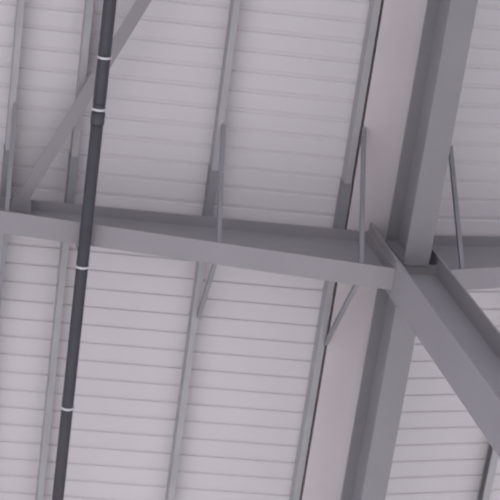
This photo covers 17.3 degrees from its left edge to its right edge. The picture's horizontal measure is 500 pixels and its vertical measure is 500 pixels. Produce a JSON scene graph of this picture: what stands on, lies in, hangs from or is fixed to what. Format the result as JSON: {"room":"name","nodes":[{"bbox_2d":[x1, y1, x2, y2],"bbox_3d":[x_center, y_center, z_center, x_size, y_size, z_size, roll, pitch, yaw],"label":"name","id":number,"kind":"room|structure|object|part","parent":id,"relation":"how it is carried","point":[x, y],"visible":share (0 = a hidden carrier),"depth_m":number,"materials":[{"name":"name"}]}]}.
{"room":"warehouse interior","nodes":[
{"label":"warehouse interior","id":0,"kind":"room"},
{"bbox_2d":[0,0,369,499],"bbox_3d":[-5.675,-0.682,13.231,12.996,1.394,18.600,3,-69,-13],"label":"ceiling","id":1,"kind":"structure","parent":0,"point":[294,71],"depth_m":13.96,"materials":[{"name":"white metal"}]},
{"bbox_2d":[385,0,499,499],"bbox_3d":[6.303,0.018,15.902,10.423,1.121,18.600,3,-69,-13],"label":"ceiling","id":2,"kind":"structure","parent":0,"point":[440,452],"depth_m":14.68,"materials":[{"name":"white metal"}]},
{"bbox_3d":[-10.989,4.467,-2.396,76.600,0.200,108.500,3,-69,-13],"label":"floor","id":3,"kind":"structure","parent":0,"visible":0},
{"bbox_2d":[369,222,499,457],"bbox_3d":[2.567,2.574,7.650,0.642,14.140,0.531,3,-69,-13],"label":"steel column","id":4,"kind":"structure","parent":3,"relation":"on","point":[456,333],"depth_m":12.32,"materials":[{"name":"grey metal"}]},
{"bbox_2d":[0,197,395,290],"bbox_3d":[-5.416,-0.513,12.736,13.088,2.210,0.207,3,-69,-13],"label":"steel beam","id":5,"kind":"structure","parent":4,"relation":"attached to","point":[321,253],"depth_m":13.29,"materials":[{"name":"grey metal"}]},
{"bbox_2d":[0,233,8,303],"bbox_3d":[-2.046,0.158,13.612,0.034,0.353,0.844,2,-69,-13],"label":"brace","id":6,"kind":"object","parent":5,"relation":"attached to","point":[5,240],"visible":1,"depth_m":13.53,"materials":[{"name":"grey metal"}]},
{"bbox_2d":[4,103,17,210],"bbox_3d":[-1.925,-0.738,13.271,0.034,0.349,0.845,5,-69,-14],"label":"brace","id":7,"kind":"object","parent":5,"relation":"attached to","point":[14,112],"visible":1,"depth_m":13.26,"materials":[{"name":"grey metal"}]},
{"bbox_2d":[0,0,24,264],"bbox_3d":[-2.041,-0.369,13.636,0.062,0.135,18.500,3,-69,-13],"label":"purlin","id":8,"kind":"structure","parent":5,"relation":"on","point":[20,3],"depth_m":13.23,"materials":[{"name":"metal"}]},
{"bbox_2d":[35,0,93,499],"bbox_3d":[-1.512,-0.320,13.707,0.066,0.135,18.500,3,-69,-13],"label":"purlin","id":9,"kind":"structure","parent":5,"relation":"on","point":[73,159],"depth_m":13.86,"materials":[{"name":"metal"}]},
{"bbox_2d":[10,0,151,213],"bbox_3d":[-0.098,-3.113,12.616,0.204,0.405,6.953,27,-76,-21],"label":"brace","id":10,"kind":"object","parent":5,"relation":"attached to","point":[21,203],"visible":0.9,"depth_m":13.25,"materials":[{"name":"grey paint"}]},
{"bbox_3d":[-1.866,-0.382,13.470,0.180,0.027,0.171,3,-69,-13],"label":"gusset plate","id":11,"kind":"part","parent":10,"relation":"part of","materials":[{"name":"grey paint"}]},
{"bbox_2d":[52,0,116,499],"bbox_3d":[-1.365,-0.183,13.405,0.111,0.567,17.900,3,-69,-13],"label":"pipe","id":12,"kind":"object","parent":5,"relation":"hanging from","point":[104,56],"visible":0.98,"depth_m":13.16,"materials":[{"name":"black metal"}]},
{"bbox_2d":[165,0,240,499],"bbox_3d":[-0.369,-0.215,13.862,0.064,0.135,18.500,3,-69,-13],"label":"purlin","id":13,"kind":"structure","parent":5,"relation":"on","point":[212,174],"depth_m":13.92,"materials":[{"name":"metal"}]},
{"bbox_2d":[197,264,216,318],"bbox_3d":[-0.358,0.326,13.704,0.034,0.605,0.790,-1,-68,-12],"label":"brace","id":14,"kind":"object","parent":5,"relation":"attached to","point":[213,266],"visible":1,"depth_m":13.70,"materials":[{"name":"grey metal"}]},
{"bbox_2d":[216,124,225,242],"bbox_3d":[-0.236,-0.531,13.376,0.034,0.607,0.852,6,-69,-14],"label":"brace","id":15,"kind":"object","parent":5,"relation":"attached to","point":[223,126],"visible":1,"depth_m":13.36,"materials":[{"name":"grey metal"}]},
{"bbox_2d":[289,0,380,499],"bbox_3d":[0.742,-0.113,14.012,0.068,0.135,18.500,3,-69,-13],"label":"purlin","id":16,"kind":"structure","parent":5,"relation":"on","point":[345,186],"depth_m":13.90,"materials":[{"name":"metal"}]},
{"bbox_2d":[324,285,358,345],"bbox_3d":[0.765,0.531,13.800,0.034,0.781,0.940,0,-68,-12],"label":"brace","id":17,"kind":"object","parent":5,"relation":"attached to","point":[354,288],"visible":1,"depth_m":13.79,"materials":[{"name":"grey metal"}]},
{"bbox_2d":[359,128,366,263],"bbox_3d":[0.917,-0.438,13.431,0.034,0.779,0.952,7,-70,-15],"label":"brace","id":18,"kind":"object","parent":5,"relation":"attached to","point":[363,130],"visible":1,"depth_m":13.42,"materials":[{"name":"grey metal"}]},
{"bbox_3d":[1.070,0.083,13.613,0.016,0.817,0.207,3,-69,-13],"label":"plate","id":19,"kind":"part","parent":5,"relation":"part of","materials":[{"name":"grey paint"}]},
{"bbox_2d":[340,288,415,499],"bbox_3d":[0.635,4.431,15.387,0.227,0.748,9.085,3,-69,-13],"label":"beam","id":20,"kind":"structure","parent":4,"relation":"attached to","point":[391,339],"depth_m":14.03,"materials":[{"name":"grey metal"}]},
{"bbox_3d":[1.335,0.154,13.388,0.370,0.014,0.086,3,-69,-13],"label":"stiffener plate","id":21,"kind":"part","parent":4,"relation":"part of","materials":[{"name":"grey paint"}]},
{"bbox_2d":[385,0,477,265],"bbox_3d":[1.881,-4.252,12.072,0.227,0.748,9.160,3,-69,-13],"label":"beam","id":22,"kind":"structure","parent":4,"relation":"attached to","point":[446,34],"depth_m":13.16,"materials":[{"name":"grey metal"}]},
{"bbox_2d":[299,0,426,499],"bbox_3d":[1.064,-0.120,14.151,0.626,0.246,18.500,3,-69,-13],"label":"gutter","id":23,"kind":"object","parent":22,"relation":"on","point":[400,22],"visible":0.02,"depth_m":13.93,"materials":[{"name":"white metal"}]},
{"bbox_3d":[1.294,0.022,13.595,0.227,0.506,0.012,3,-69,-13],"label":"plate","id":24,"kind":"part","parent":22,"relation":"part of","materials":[{"name":"grey paint"}]},
{"bbox_2d":[432,235,499,289],"bbox_3d":[6.372,0.167,15.388,10.310,1.879,0.207,3,-69,-13],"label":"rafter","id":25,"kind":"object","parent":4,"relation":"attached to","point":[481,254],"visible":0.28,"depth_m":13.93,"materials":[{"name":"grey paint"}]},
{"bbox_2d":[449,146,464,268],"bbox_3d":[1.705,-0.347,13.625,0.035,0.759,0.854,1,-68,-13],"label":"brace","id":26,"kind":"object","parent":25,"relation":"attached to","point":[451,155],"visible":0.88,"depth_m":13.61,"materials":[{"name":"grey metal"}]},
{"bbox_2d":[477,443,497,499],"bbox_3d":[2.525,-0.048,14.514,0.082,0.137,18.500,3,-69,-13],"label":"purlin","id":27,"kind":"structure","parent":25,"relation":"on","point":[489,469],"depth_m":15.31,"materials":[{"name":"metal"}]}
]}

